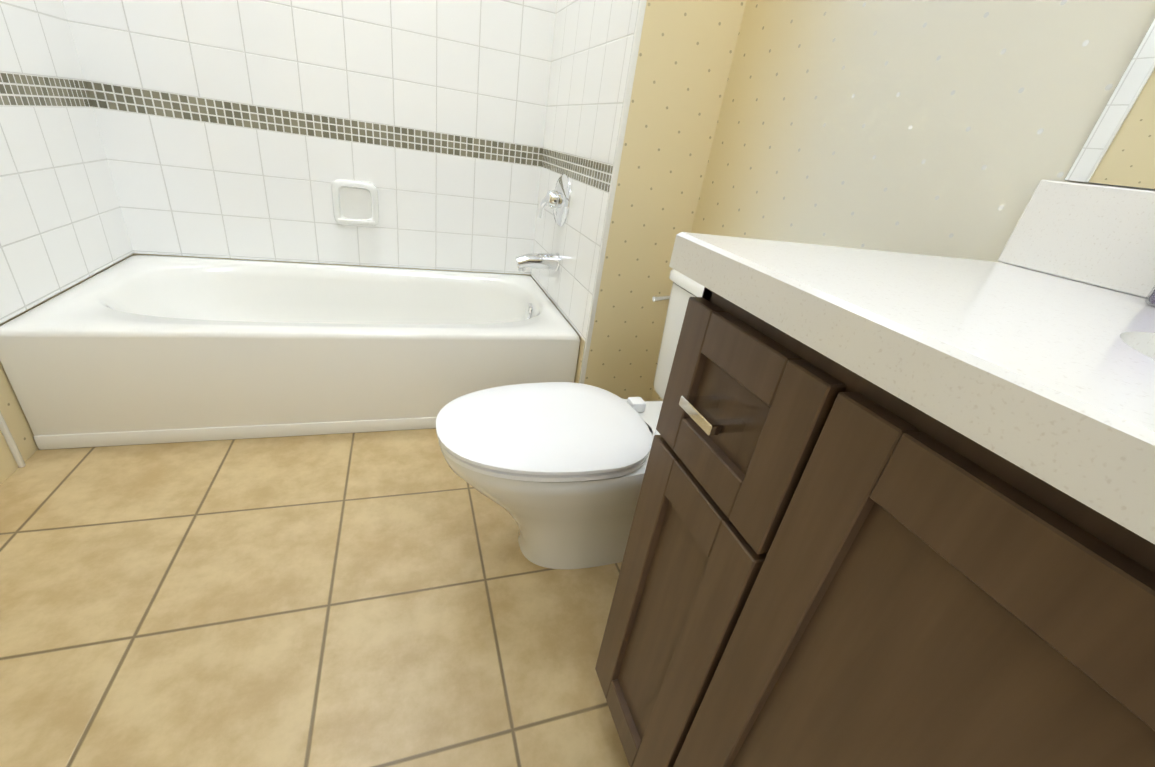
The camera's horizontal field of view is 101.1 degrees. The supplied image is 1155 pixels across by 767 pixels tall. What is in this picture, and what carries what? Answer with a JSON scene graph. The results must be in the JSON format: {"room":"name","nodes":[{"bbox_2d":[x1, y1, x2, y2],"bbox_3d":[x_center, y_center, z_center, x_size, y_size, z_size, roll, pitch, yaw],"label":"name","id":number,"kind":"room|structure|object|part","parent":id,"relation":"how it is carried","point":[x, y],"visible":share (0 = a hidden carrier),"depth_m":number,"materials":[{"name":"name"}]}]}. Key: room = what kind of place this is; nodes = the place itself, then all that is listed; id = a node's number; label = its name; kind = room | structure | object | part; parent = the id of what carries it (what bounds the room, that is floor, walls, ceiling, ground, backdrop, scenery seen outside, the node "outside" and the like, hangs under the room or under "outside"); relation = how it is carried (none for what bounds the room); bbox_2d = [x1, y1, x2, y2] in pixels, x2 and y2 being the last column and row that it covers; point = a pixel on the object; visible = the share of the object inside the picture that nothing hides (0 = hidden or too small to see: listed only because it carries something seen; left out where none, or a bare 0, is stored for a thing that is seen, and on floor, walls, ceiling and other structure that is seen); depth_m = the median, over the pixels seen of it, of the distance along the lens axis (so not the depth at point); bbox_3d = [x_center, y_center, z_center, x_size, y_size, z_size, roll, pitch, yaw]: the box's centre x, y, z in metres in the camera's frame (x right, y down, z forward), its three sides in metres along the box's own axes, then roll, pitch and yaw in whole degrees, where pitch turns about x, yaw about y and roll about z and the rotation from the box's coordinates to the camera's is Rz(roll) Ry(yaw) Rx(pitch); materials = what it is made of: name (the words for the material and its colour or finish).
{"room":"bathroom","nodes":[
{"label":"bathroom","id":0,"kind":"room"},
{"bbox_2d":[0,254,132,484],"bbox_3d":[-0.933,-0.559,-0.250,0.001,2.840,3.700,-2,29,-20],"label":"wall","id":1,"kind":"structure","parent":0,"point":[15,419],"depth_m":1.21,"materials":[{"name":"paint"}]},
{"bbox_2d":[0,412,25,467],"bbox_3d":[-1.292,-0.711,0.757,0.010,2.100,0.012,-2,29,-20],"label":"front wall tile edge","id":2,"kind":"structure","parent":1,"relation":"attached to","point":[12,445],"depth_m":1.20,"materials":[{"name":"white tile"}]},
{"bbox_2d":[0,0,84,79],"bbox_3d":[-1.387,-1.113,1.001,0.001,0.772,0.830,-2,29,-20],"label":"wall tile","id":3,"kind":"structure","parent":1,"relation":"attached to","point":[36,37],"depth_m":1.32,"materials":[{"name":"white tile"}]},
{"bbox_2d":[0,72,91,106],"bbox_3d":[-1.446,-0.739,1.192,0.001,0.075,0.830,-2,29,-20],"label":"tile border","id":4,"kind":"object","parent":1,"relation":"attached to","point":[16,89],"depth_m":1.33,"materials":[{"name":"tile"}]},
{"bbox_2d":[0,106,132,323],"bbox_3d":[-1.484,-0.498,1.316,0.001,0.472,0.830,-2,29,-20],"label":"wall tile","id":5,"kind":"structure","parent":1,"relation":"attached to","point":[62,225],"depth_m":1.36,"materials":[{"name":"white tile"}]},
{"bbox_2d":[0,428,629,766],"bbox_3d":[-0.277,0.670,0.696,1.810,0.001,3.700,-2,29,-20],"label":"floor","id":6,"kind":"structure","parent":0,"point":[396,598],"depth_m":0.98,"materials":[{"name":"tile"}]},
{"bbox_2d":[0,255,579,449],"bbox_3d":[-0.841,-0.169,1.781,1.518,0.346,0.762,-2,29,-20],"label":"bathtub","id":7,"kind":"object","parent":6,"relation":"on","point":[142,349],"visible":0.98,"depth_m":1.47,"materials":[{"name":"white ceramic"}]},
{"bbox_2d":[436,269,704,568],"bbox_3d":[0.079,0.106,1.142,0.806,0.691,0.468,-2,29,-20],"label":"toilet","id":8,"kind":"object","parent":6,"relation":"on","point":[555,471],"visible":0.58,"depth_m":1.04,"materials":[{"name":"white ceramic"}]},
{"bbox_3d":[-0.072,0.104,1.080,0.472,0.017,0.364,-2,29,-20],"label":"seat","id":9,"kind":"part","parent":8,"relation":"part of","materials":[{"name":"white plastic"}]},
{"bbox_3d":[-0.071,0.085,1.069,0.476,0.023,0.370,-2,29,-20],"label":"lid","id":10,"kind":"part","parent":8,"relation":"part of","materials":[{"name":"white plastic"}]},
{"bbox_3d":[-0.014,0.263,1.192,0.640,0.345,0.360,-2,29,-20],"label":"bowl","id":11,"kind":"part","parent":8,"relation":"part of","materials":[{"name":"white ceramic"}]},
{"bbox_3d":[0.238,-0.229,1.282,0.072,0.021,0.018,-2,29,-20],"label":"lever arm","id":12,"kind":"part","parent":8,"relation":"part of"},
{"bbox_2d":[595,255,1154,766],"bbox_3d":[0.608,0.681,0.029,0.586,0.829,1.880,-2,29,-20],"label":"bathroom vanity","id":13,"kind":"object","parent":6,"relation":"on","point":[895,509],"depth_m":0.35,"materials":[{"name":"brown wood"}]},
{"bbox_3d":[0.076,0.535,0.753,0.018,0.055,0.104,-2,29,-20],"label":"door rail","id":14,"kind":"part","parent":13,"relation":"part of","materials":[{"name":"brown wood"}]},
{"bbox_3d":[0.113,0.338,0.654,0.008,0.396,0.108,-2,29,-20],"label":"door panel","id":15,"kind":"part","parent":13,"relation":"part of","materials":[{"name":"brown wood"}]},
{"bbox_3d":[0.138,0.141,0.551,0.018,0.055,0.104,-2,29,-20],"label":"door rail","id":16,"kind":"part","parent":13,"relation":"part of","materials":[{"name":"brown wood"}]},
{"bbox_3d":[0.135,0.020,0.509,0.032,0.010,0.010,-2,29,-20],"label":"pull post","id":17,"kind":"part","parent":13,"relation":"part of","materials":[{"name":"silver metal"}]},
{"bbox_3d":[0.146,0.089,0.524,0.018,0.048,0.118,-2,29,-20],"label":"drawer rail","id":18,"kind":"part","parent":13,"relation":"part of","materials":[{"name":"brown wood"}]},
{"bbox_3d":[0.149,0.042,0.471,0.032,0.010,0.010,-2,29,-20],"label":"pull post","id":19,"kind":"part","parent":13,"relation":"part of","materials":[{"name":"silver metal"}]},
{"bbox_3d":[0.161,0.030,0.496,0.008,0.088,0.122,-2,29,-20],"label":"drawer panel","id":20,"kind":"part","parent":13,"relation":"part of","materials":[{"name":"brown wood"}]},
{"bbox_3d":[0.165,-0.028,0.465,0.018,0.048,0.118,-2,29,-20],"label":"drawer rail","id":21,"kind":"part","parent":13,"relation":"part of","materials":[{"name":"brown wood"}]},
{"bbox_2d":[672,232,1154,506],"bbox_3d":[0.671,0.290,-0.154,0.571,0.040,1.908,-2,29,-20],"label":"countertop","id":22,"kind":"structure","parent":13,"relation":"on","point":[1065,366],"depth_m":0.32,"materials":[{"name":"white stone"}]},
{"bbox_2d":[1145,285,1154,306],"bbox_3d":[0.664,-0.162,0.468,0.072,0.192,0.081,-2,29,-20],"label":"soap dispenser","id":23,"kind":"object","parent":22,"relation":"on","point":[1150,299],"visible":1,"depth_m":0.52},
{"bbox_3d":[0.229,0.413,0.335,0.008,0.584,0.334,-2,29,-20],"label":"door panel","id":24,"kind":"part","parent":13,"relation":"part of","materials":[{"name":"brown wood"}]},
{"bbox_2d":[132,253,531,276],"bbox_3d":[-0.652,-1.453,1.584,1.810,2.840,0.001,-2,29,-20],"label":"wall","id":25,"kind":"structure","parent":0,"point":[323,263],"depth_m":1.97,"materials":[{"name":"paper"}]},
{"bbox_2d":[62,0,556,147],"bbox_3d":[-0.804,-1.323,1.592,1.524,0.772,0.001,-2,29,-20],"label":"wall tile","id":26,"kind":"structure","parent":25,"relation":"attached to","point":[480,69],"depth_m":1.68,"materials":[{"name":"white tile"}]},
{"bbox_2d":[85,80,542,166],"bbox_3d":[-0.862,-0.950,1.783,1.524,0.075,0.001,-2,29,-20],"label":"tile border","id":27,"kind":"object","parent":25,"relation":"attached to","point":[141,101],"depth_m":1.73,"materials":[{"name":"tile"}]},
{"bbox_2d":[93,107,540,274],"bbox_3d":[-0.900,-0.709,1.906,1.524,0.472,0.001,-2,29,-20],"label":"wall tile","id":28,"kind":"structure","parent":25,"relation":"attached to","point":[183,187],"depth_m":1.84,"materials":[{"name":"white tile"}]},
{"bbox_2d":[331,179,378,226],"bbox_3d":[-0.883,-0.713,1.892,0.167,0.173,0.033,-2,29,-20],"label":"soap dish","id":29,"kind":"object","parent":28,"relation":"attached to","point":[355,203],"visible":1,"depth_m":1.89,"materials":[{"name":"white ceramic"}]},
{"bbox_2d":[532,277,584,382],"bbox_3d":[0.058,-1.273,1.450,0.001,2.840,0.830,-2,29,-20],"label":"wall","id":30,"kind":"structure","parent":0,"point":[579,360],"depth_m":1.69,"materials":[{"name":"paper"}]},
{"bbox_2d":[531,167,608,340],"bbox_3d":[-0.065,-0.536,1.825,0.001,0.472,0.830,-2,29,-20],"label":"wall tile","id":31,"kind":"structure","parent":30,"relation":"attached to","point":[574,242],"depth_m":1.69,"materials":[{"name":"white tile"}]},
{"bbox_2d":[515,253,559,271],"bbox_3d":[-0.156,-0.472,1.839,0.169,0.076,0.068,-2,29,-20],"label":"tub spout","id":32,"kind":"object","parent":31,"relation":"attached to","point":[551,261],"visible":1,"depth_m":1.82,"materials":[{"name":"silver metal"}]},
{"bbox_2d":[539,174,569,226],"bbox_3d":[-0.091,-0.692,1.786,0.070,0.186,0.200,-2,29,-20],"label":"shower valve","id":33,"kind":"object","parent":31,"relation":"attached to","point":[557,200],"visible":1,"depth_m":1.75,"materials":[{"name":"silver metal"}]},
{"bbox_3d":[-0.125,-0.681,1.833,0.037,0.098,0.112,-2,29,-20],"label":"shower valve lever","id":34,"kind":"part","parent":33,"relation":"part of","materials":[{"name":"silver metal"}]},
{"bbox_2d":[541,148,612,192],"bbox_3d":[-0.027,-0.777,1.701,0.001,0.075,0.830,-2,29,-20],"label":"tile border","id":35,"kind":"object","parent":30,"relation":"attached to","point":[594,174],"depth_m":1.61,"materials":[{"name":"tile"}]},
{"bbox_2d":[543,0,638,164],"bbox_3d":[0.032,-1.150,1.510,0.001,0.772,0.830,-2,29,-20],"label":"wall tile","id":36,"kind":"structure","parent":30,"relation":"attached to","point":[591,48],"depth_m":1.51,"materials":[{"name":"white tile"}]},
{"bbox_2d":[584,0,746,400],"bbox_3d":[0.321,-1.081,1.156,0.286,2.840,0.001,-2,29,-20],"label":"wall","id":37,"kind":"structure","parent":0,"point":[685,57],"depth_m":1.39,"materials":[{"name":"beige paint"}]},
{"bbox_2d":[579,0,646,383],"bbox_3d":[0.132,-0.754,1.278,0.017,2.100,0.014,-2,29,-20],"label":"front wall tile edge","id":38,"kind":"structure","parent":37,"relation":"attached to","point":[626,99],"depth_m":1.35,"materials":[{"name":"white tile"}]},
{"bbox_2d":[651,0,1154,400],"bbox_3d":[0.899,-0.409,0.018,0.001,2.840,2.870,-2,29,-20],"label":"wall","id":39,"kind":"structure","parent":0,"point":[961,129],"depth_m":0.86,"materials":[{"name":"paint"}]},
{"bbox_2d":[998,179,1154,294],"bbox_3d":[0.941,0.215,-0.096,0.020,0.115,1.908,-2,29,-20],"label":"backsplash","id":40,"kind":"structure","parent":39,"relation":"attached to","point":[1103,235],"depth_m":0.62,"materials":[{"name":"white stone"}]},
{"bbox_2d":[1065,19,1154,188],"bbox_3d":[1.033,-0.289,-0.361,0.006,1.032,1.888,-2,29,-20],"label":"frameless mirror","id":41,"kind":"object","parent":39,"relation":"attached to","point":[1118,148],"visible":1,"depth_m":0.59,"materials":[{"name":"mirror"}]}
]}

